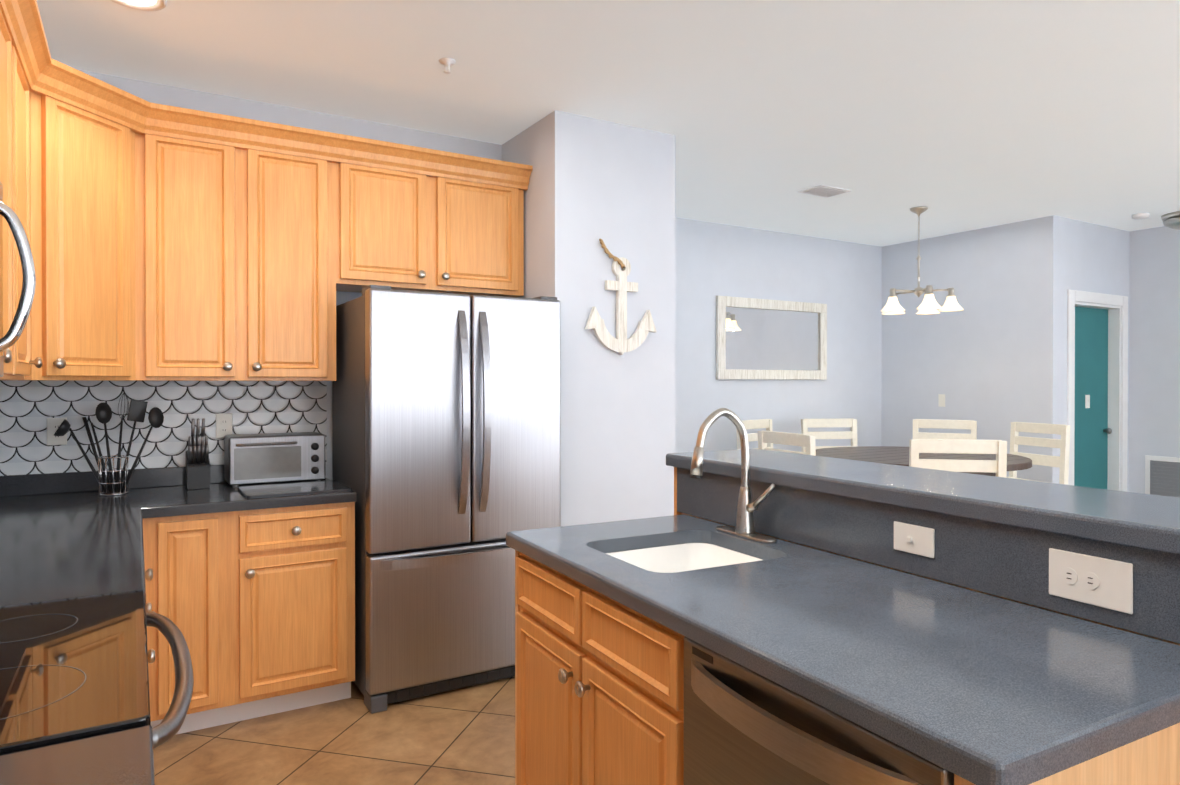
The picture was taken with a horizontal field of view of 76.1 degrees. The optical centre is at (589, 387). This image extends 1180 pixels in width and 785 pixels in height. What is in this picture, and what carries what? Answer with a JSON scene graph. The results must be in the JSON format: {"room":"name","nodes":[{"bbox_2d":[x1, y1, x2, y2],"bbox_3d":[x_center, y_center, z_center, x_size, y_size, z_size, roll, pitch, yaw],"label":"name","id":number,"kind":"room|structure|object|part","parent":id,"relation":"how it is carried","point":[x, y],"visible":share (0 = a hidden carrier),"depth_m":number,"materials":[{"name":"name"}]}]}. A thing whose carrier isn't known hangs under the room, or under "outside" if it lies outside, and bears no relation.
{"room":"kitchen","nodes":[
{"label":"kitchen","id":0,"kind":"room"},
{"bbox_2d":[79,70,501,479],"bbox_3d":[-1.555,-0.002,3.675,2.410,2.720,0.100,0,0,-31],"label":"wall","id":1,"kind":"structure","parent":0,"point":[204,101],"depth_m":3.73,"materials":[{"name":"paint"}]},
{"bbox_2d":[0,464,325,495],"bbox_3d":[-1.930,0.403,3.372,1.436,0.085,0.019,0,0,-31],"label":"backsplash","id":2,"kind":"structure","parent":1,"relation":"attached to","point":[26,484],"depth_m":3.22,"materials":[{"name":"grey stone"}]},
{"bbox_2d":[0,380,326,475],"bbox_3d":[-1.937,0.168,3.383,1.455,0.435,0.008,0,0,-31],"label":"tile backsplash","id":3,"kind":"structure","parent":1,"relation":"attached to","point":[28,408],"depth_m":3.35,"materials":[{"name":"white tile"}]},
{"bbox_2d":[47,418,66,444],"bbox_3d":[-2.251,0.186,3.184,0.070,0.115,0.009,0,0,-31],"label":"outlet","id":4,"kind":"object","parent":3,"relation":"attached to","point":[53,424],"visible":0.75,"depth_m":3.18,"materials":[{"name":"white plastic"}]},
{"bbox_2d":[216,413,231,437],"bbox_3d":[-1.704,0.179,3.513,0.070,0.115,0.009,0,0,-31],"label":"outlet","id":5,"kind":"object","parent":3,"relation":"attached to","point":[223,424],"visible":0.94,"depth_m":3.51,"materials":[{"name":"white plastic"}]},
{"bbox_2d":[140,116,339,380],"bbox_3d":[-1.586,-0.555,3.398,0.795,1.050,0.328,0,0,-31],"label":"upper cabinet","id":6,"kind":"object","parent":1,"relation":"attached to","point":[169,243],"depth_m":3.26,"materials":[{"name":"brown wood"}]},
{"bbox_2d":[340,148,527,296],"bbox_3d":[-0.834,-0.783,3.850,0.960,0.600,0.328,0,0,-31],"label":"upper cabinet","id":7,"kind":"object","parent":1,"relation":"attached to","point":[411,225],"depth_m":3.71,"materials":[{"name":"brown wood"}]},
{"bbox_2d":[153,676,514,784],"bbox_3d":[2.268,1.393,2.926,8.380,0.060,7.300,0,0,-31],"label":"floor","id":8,"kind":"structure","parent":0,"point":[463,736],"depth_m":2.86,"materials":[{"name":"tile"}]},
{"bbox_2d":[0,590,193,754],"bbox_3d":[-1.043,0.808,1.210,0.716,1.070,0.750,0,0,-31],"label":"range","id":9,"kind":"object","parent":8,"relation":"on","point":[72,669],"visible":0.79,"depth_m":1.21,"materials":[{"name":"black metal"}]},
{"bbox_2d":[0,720,155,784],"bbox_3d":[-0.385,0.484,0.046,0.652,0.040,1.910,0,0,-31],"label":"countertop","id":10,"kind":"structure","parent":9,"relation":"attached to","point":[125,757],"depth_m":0.92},
{"bbox_3d":[-0.772,0.504,1.371,0.083,0.027,0.669,0,0,-31],"label":"handle","id":11,"kind":"part","parent":9,"relation":"part of","materials":[{"name":"metal"}]},
{"bbox_2d":[146,604,151,719],"bbox_3d":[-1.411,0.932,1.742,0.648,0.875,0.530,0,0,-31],"label":"base cabinet","id":12,"kind":"object","parent":8,"relation":"on","point":[148,606],"depth_m":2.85,"materials":[{"name":"brown wood"}]},
{"bbox_2d":[152,600,235,733],"bbox_3d":[-1.719,0.924,3.152,0.323,0.875,0.628,0,0,-31],"label":"base cabinet","id":13,"kind":"object","parent":8,"relation":"on","point":[206,629],"depth_m":2.93,"materials":[{"name":"brown wood"}]},
{"bbox_2d":[232,584,354,721],"bbox_3d":[-1.371,0.923,3.362,0.491,0.875,0.628,0,0,-31],"label":"base cabinet","id":14,"kind":"object","parent":8,"relation":"on","point":[253,600],"depth_m":3.11,"materials":[{"name":"brown wood"}]},
{"bbox_2d":[0,477,356,607],"bbox_3d":[-1.434,0.470,2.549,1.436,0.040,1.941,0,0,-31],"label":"countertop","id":15,"kind":"structure","parent":14,"relation":"on","point":[176,544],"depth_m":2.91,"materials":[{"name":"grey stone"}]},
{"bbox_2d":[54,393,163,495],"bbox_3d":[-2.002,0.234,3.145,0.389,0.424,0.120,0,0,-31],"label":"utensil holder","id":16,"kind":"object","parent":15,"relation":"on","point":[136,412],"visible":1,"depth_m":3.15,"materials":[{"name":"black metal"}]},
{"bbox_2d":[186,418,209,489],"bbox_3d":[-1.732,0.290,3.330,0.090,0.308,0.141,0,0,-31],"label":"knife block","id":17,"kind":"object","parent":15,"relation":"on","point":[197,467],"visible":0.98,"depth_m":3.30,"materials":[{"name":"black plastic"}]},
{"bbox_2d":[224,432,324,487],"bbox_3d":[-1.456,0.331,3.493,0.410,0.225,0.246,0,0,-31],"label":"toaster oven","id":18,"kind":"object","parent":15,"relation":"on","point":[269,457],"visible":0.96,"depth_m":3.41,"materials":[{"name":"metal"}]},
{"bbox_3d":[-1.446,0.339,3.388,0.280,0.140,0.002,0,0,-31],"label":"glass","id":19,"kind":"part","parent":18,"relation":"part of","materials":[{"name":"grey glass"}]},
{"bbox_2d":[238,480,351,498],"bbox_3d":[-1.281,0.439,3.265,0.415,0.012,0.340,0,0,-31],"label":"board","id":20,"kind":"object","parent":15,"relation":"on","point":[286,489],"visible":1,"depth_m":3.21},
{"bbox_2d":[332,285,560,713],"bbox_3d":[-0.693,0.464,3.641,0.910,1.790,0.772,0,0,-31],"label":"refrigerator","id":21,"kind":"object","parent":8,"relation":"on","point":[446,437],"visible":0.81,"depth_m":3.31,"materials":[{"name":"silver metal"}]},
{"bbox_2d":[506,461,877,784],"bbox_3d":[0.319,0.827,2.178,0.848,1.080,1.008,0,0,-28],"label":"base cabinet","id":22,"kind":"object","parent":8,"relation":"on","point":[588,597],"depth_m":2.01,"materials":[{"name":"brown wood"}]},
{"bbox_2d":[736,419,772,449],"bbox_3d":[1.534,0.807,6.077,0.525,1.075,0.480,0,0,45],"label":"chair","id":23,"kind":"object","parent":8,"relation":"on","point":[759,424],"visible":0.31,"depth_m":6.22,"materials":[{"name":"beige wood"}]},
{"bbox_2d":[758,430,815,455],"bbox_3d":[1.418,0.815,4.747,0.525,1.075,0.480,0,0,-26],"label":"chair","id":24,"kind":"object","parent":8,"relation":"on","point":[807,441],"visible":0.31,"depth_m":4.61,"materials":[{"name":"beige wood"}]},
{"bbox_2d":[684,637,953,784],"bbox_3d":[0.573,0.935,1.397,0.644,0.864,0.600,0,0,-28],"label":"dishwasher","id":25,"kind":"object","parent":8,"relation":"on","point":[743,725],"visible":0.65,"depth_m":1.28,"materials":[{"name":"silver metal"}]},
{"bbox_2d":[801,418,856,451],"bbox_3d":[2.070,0.806,6.209,0.480,1.075,0.525,0,0,-6],"label":"chair","id":26,"kind":"object","parent":8,"relation":"on","point":[806,424],"visible":0.19,"depth_m":6.43,"materials":[{"name":"beige wood"}]},
{"bbox_2d":[662,497,1179,784],"bbox_3d":[0.936,0.834,1.018,0.848,1.080,1.660,0,0,-28],"label":"base cabinet","id":27,"kind":"object","parent":8,"relation":"on","point":[973,652],"depth_m":1.39,"materials":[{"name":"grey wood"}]},
{"bbox_2d":[690,408,776,542],"bbox_3d":[0.397,0.256,2.257,0.231,0.390,0.250,0,0,-28],"label":"faucet","id":28,"kind":"object","parent":27,"relation":"on","point":[746,509],"visible":1,"depth_m":2.27,"materials":[{"name":"silver metal"}]},
{"bbox_2d":[894,521,934,557],"bbox_3d":[0.781,0.369,1.828,0.016,0.070,0.115,0,0,-28],"label":"switch","id":29,"kind":"object","parent":27,"relation":"attached to","point":[914,539],"visible":1,"depth_m":1.82,"materials":[{"name":"white plastic"}]},
{"bbox_2d":[666,449,1179,544],"bbox_3d":[1.096,0.269,1.672,0.438,0.042,2.710,0,0,-28],"label":"countertop","id":30,"kind":"structure","parent":27,"relation":"on","point":[1147,517],"depth_m":1.81,"materials":[{"name":"grey stone"}]},
{"bbox_2d":[1049,548,1132,613],"bbox_3d":[0.975,0.376,1.473,0.009,0.095,0.155,0,0,-28],"label":"outlet","id":31,"kind":"object","parent":27,"relation":"attached to","point":[1098,581],"visible":1,"depth_m":1.47,"materials":[{"name":"white plastic"}]},
{"bbox_2d":[816,446,1031,475],"bbox_3d":[2.256,0.909,5.250,1.420,0.881,1.420,0,0,-31],"label":"dining table","id":32,"kind":"object","parent":8,"relation":"on","point":[895,455],"visible":0.25,"depth_m":5.12,"materials":[{"name":"brown wood"}]},
{"bbox_2d":[913,419,976,439],"bbox_3d":[2.815,0.807,6.052,0.480,1.075,0.525,0,0,31],"label":"chair","id":33,"kind":"object","parent":8,"relation":"on","point":[971,425],"visible":0.17,"depth_m":6.24,"materials":[{"name":"beige wood"}]},
{"bbox_2d":[909,439,1006,477],"bbox_3d":[2.021,0.817,4.301,0.480,1.075,0.525,0,0,10],"label":"chair","id":34,"kind":"object","parent":8,"relation":"on","point":[998,465],"visible":0.21,"depth_m":4.05,"materials":[{"name":"white wood"}]},
{"bbox_2d":[1006,422,1069,484],"bbox_3d":[3.174,0.810,5.639,0.525,1.075,0.480,0,0,-18],"label":"chair","id":35,"kind":"object","parent":8,"relation":"on","point":[1061,461],"visible":0.42,"depth_m":5.64,"materials":[{"name":"beige wood"}]},
{"bbox_2d":[502,110,674,526],"bbox_3d":[-0.296,-0.007,4.637,0.740,2.720,1.710,0,0,-31],"label":"wall","id":36,"kind":"structure","parent":0,"point":[593,181],"depth_m":3.88,"materials":[{"name":"paint"}]},
{"bbox_2d":[584,239,656,354],"bbox_3d":[0.166,-0.462,3.887,0.430,0.588,0.039,0,0,-31],"label":"decor","id":37,"kind":"object","parent":36,"relation":"attached to","point":[621,343],"visible":1,"depth_m":3.88,"materials":[{"name":"white wood"}]},
{"bbox_2d":[36,0,1179,246],"bbox_3d":[2.268,-1.387,2.910,8.380,0.060,7.300,0,0,-31],"label":"ceiling","id":38,"kind":"structure","parent":0,"point":[954,116],"depth_m":3.36,"materials":[{"name":"paint"}]},
{"bbox_2d":[110,0,166,10],"bbox_3d":[-1.575,-1.350,2.604,0.196,0.010,0.196,0,0,-31],"label":"recessed light","id":39,"kind":"object","parent":38,"relation":"in","point":[149,5],"visible":1,"depth_m":2.66,"materials":[{"name":"white"}]},
{"bbox_2d":[439,57,455,73],"bbox_3d":[-0.594,-1.333,3.137,0.070,0.050,0.070,0,0,-31],"label":"sprinkler","id":40,"kind":"object","parent":38,"relation":"attached to","point":[447,62],"visible":1,"depth_m":3.13,"materials":[{"name":"white metal"}]},
{"bbox_2d":[797,185,851,197],"bbox_3d":[1.635,-1.365,5.260,0.300,0.011,0.220,0,0,-31],"label":"ceiling vent","id":41,"kind":"object","parent":38,"relation":"in","point":[824,191],"visible":1,"depth_m":5.23,"materials":[{"name":"white metal"}]},
{"bbox_2d":[881,206,963,314],"bbox_3d":[2.511,-0.978,5.804,0.604,0.790,0.580,0,0,-31],"label":"chandelier","id":42,"kind":"object","parent":38,"relation":"hanging from","point":[929,304],"visible":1,"depth_m":5.71,"materials":[{"name":"white glass"}]},
{"bbox_2d":[1131,213,1149,219],"bbox_3d":[4.373,-1.357,5.986,0.120,0.034,0.120,0,0,-31],"label":"smoke detector","id":43,"kind":"object","parent":38,"relation":"attached to","point":[1138,216],"visible":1,"depth_m":5.95,"materials":[{"name":"white plastic"}]},
{"bbox_2d":[1161,211,1179,229],"bbox_3d":[4.733,-1.300,5.970,0.340,0.150,0.340,0,0,-31],"label":"flush ceiling light","id":44,"kind":"object","parent":38,"relation":"attached to","point":[1171,220],"visible":1,"depth_m":5.95,"materials":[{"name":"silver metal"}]},
{"bbox_3d":[4.733,-1.291,5.970,0.320,0.077,0.320,0,0,-31],"label":"glass","id":45,"kind":"part","parent":44,"relation":"part of","materials":[{"name":"white glass"}]},
{"bbox_2d":[675,217,881,452],"bbox_3d":[1.234,-0.018,6.478,3.780,2.720,0.134,0,0,-31],"label":"wall","id":46,"kind":"structure","parent":0,"point":[842,280],"depth_m":6.66,"materials":[{"name":"paint"}]},
{"bbox_3d":[1.621,-0.419,6.657,1.140,0.530,0.010,0,0,-31],"label":"glass","id":47,"kind":"part","parent":46,"relation":"part of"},
{"bbox_2d":[881,215,1072,483],"bbox_3d":[3.391,-0.020,6.850,0.300,2.720,1.720,0,0,-31],"label":"wall block","id":48,"kind":"object","parent":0,"point":[991,358],"visible":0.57,"depth_m":6.52,"materials":[{"name":"paint"}]},
{"bbox_2d":[938,394,944,406],"bbox_3d":[3.212,0.120,6.872,0.016,0.115,0.070,0,0,-31],"label":"light switch","id":49,"kind":"object","parent":48,"relation":"attached to","point":[941,400],"visible":1,"depth_m":6.87,"materials":[{"name":"white plastic"}]},
{"bbox_2d":[1073,220,1120,305],"bbox_3d":[3.862,-1.046,7.128,0.800,0.670,1.720,0,0,-31],"label":"wall","id":50,"kind":"structure","parent":0,"point":[1096,258],"depth_m":6.38,"materials":[{"name":"paint"}]},
{"bbox_2d":[1074,306,1107,488],"bbox_3d":[4.249,0.324,6.493,0.756,2.020,0.040,0,0,-31],"label":"door leaf","id":51,"kind":"structure","parent":50,"relation":"in","point":[1091,422],"depth_m":6.52,"materials":[{"name":"teal paint"}]},
{"bbox_2d":[1085,395,1089,407],"bbox_3d":[4.280,0.122,6.478,0.070,0.115,0.016,0,0,-31],"label":"light switch","id":52,"kind":"object","parent":51,"relation":"attached to","point":[1087,401],"visible":1,"depth_m":6.48,"materials":[{"name":"white plastic"}]},
{"bbox_2d":[1103,428,1111,433],"bbox_3d":[4.540,0.382,6.611,0.056,0.056,0.058,0,0,-31],"label":"door knob","id":53,"kind":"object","parent":51,"relation":"attached to","point":[1108,430],"depth_m":6.59,"materials":[{"name":"metal"}]},
{"bbox_2d":[1067,289,1127,491],"bbox_3d":[4.274,0.273,6.451,0.980,2.140,0.158,0,0,-31],"label":"door frame","id":54,"kind":"structure","parent":50,"relation":"attached to","point":[1117,356],"depth_m":6.60,"materials":[{"name":"white wood"}]},
{"bbox_2d":[1120,230,1129,491],"bbox_3d":[4.312,-0.023,7.404,0.250,2.720,1.720,0,0,-31],"label":"wall block","id":55,"kind":"object","parent":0,"point":[1125,251],"visible":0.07,"depth_m":6.65,"materials":[{"name":"paint"}]},
{"bbox_2d":[1129,226,1179,493],"bbox_3d":[6.258,-0.005,4.316,0.100,2.720,5.580,0,0,-31],"label":"wall","id":56,"kind":"structure","parent":0,"point":[1154,349],"depth_m":6.52,"materials":[{"name":"paint"}]},
{"bbox_2d":[1145,455,1179,497],"bbox_3d":[5.183,0.910,5.991,0.018,0.630,1.350,0,0,-31],"label":"air vent","id":57,"kind":"object","parent":56,"relation":"in","point":[1162,475],"visible":0.54,"depth_m":6.45,"materials":[{"name":"white metal"}]},
{"bbox_3d":[-1.027,0.018,0.363,0.100,2.720,6.320,0,0,-31],"label":"wall","id":58,"kind":"structure","parent":0,"visible":0},
{"bbox_2d":[0,0,23,379],"bbox_3d":[-1.636,-0.546,1.796,0.329,1.050,0.870,0,0,-31],"label":"upper cabinet","id":59,"kind":"object","parent":58,"relation":"attached to","point":[13,356],"depth_m":2.20,"materials":[{"name":"brown wood"}]},
{"bbox_2d":[0,181,35,376],"bbox_3d":[-1.153,-0.214,1.138,0.472,0.406,0.750,0,0,-31],"label":"microwave","id":60,"kind":"object","parent":59,"relation":"attached to","point":[10,338],"visible":1,"depth_m":1.43,"materials":[{"name":"metal"}]},
{"bbox_3d":[-1.022,-0.217,1.217,0.030,0.396,0.746,0,0,-31],"label":"door frame","id":61,"kind":"part","parent":60,"relation":"part of","materials":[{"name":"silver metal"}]},
{"bbox_2d":[20,28,35,379],"bbox_3d":[-1.974,-0.549,2.357,0.329,1.050,0.440,0,0,-31],"label":"upper cabinet","id":62,"kind":"object","parent":58,"relation":"attached to","point":[27,73],"depth_m":2.56,"materials":[{"name":"brown wood"}]},
{"bbox_2d":[36,72,139,380],"bbox_3d":[-2.120,-0.553,2.897,0.636,1.050,0.636,0,0,-31],"label":"upper cabinet","id":63,"kind":"object","parent":58,"relation":"attached to","point":[88,135],"depth_m":2.82,"materials":[{"name":"brown wood"}]},
{"bbox_3d":[-0.126,-1.079,1.592,2.094,0.110,4.308,0,0,-31],"label":"crown","id":64,"kind":"part","parent":63,"relation":"part of","materials":[{"name":"brown wood"}]}
]}

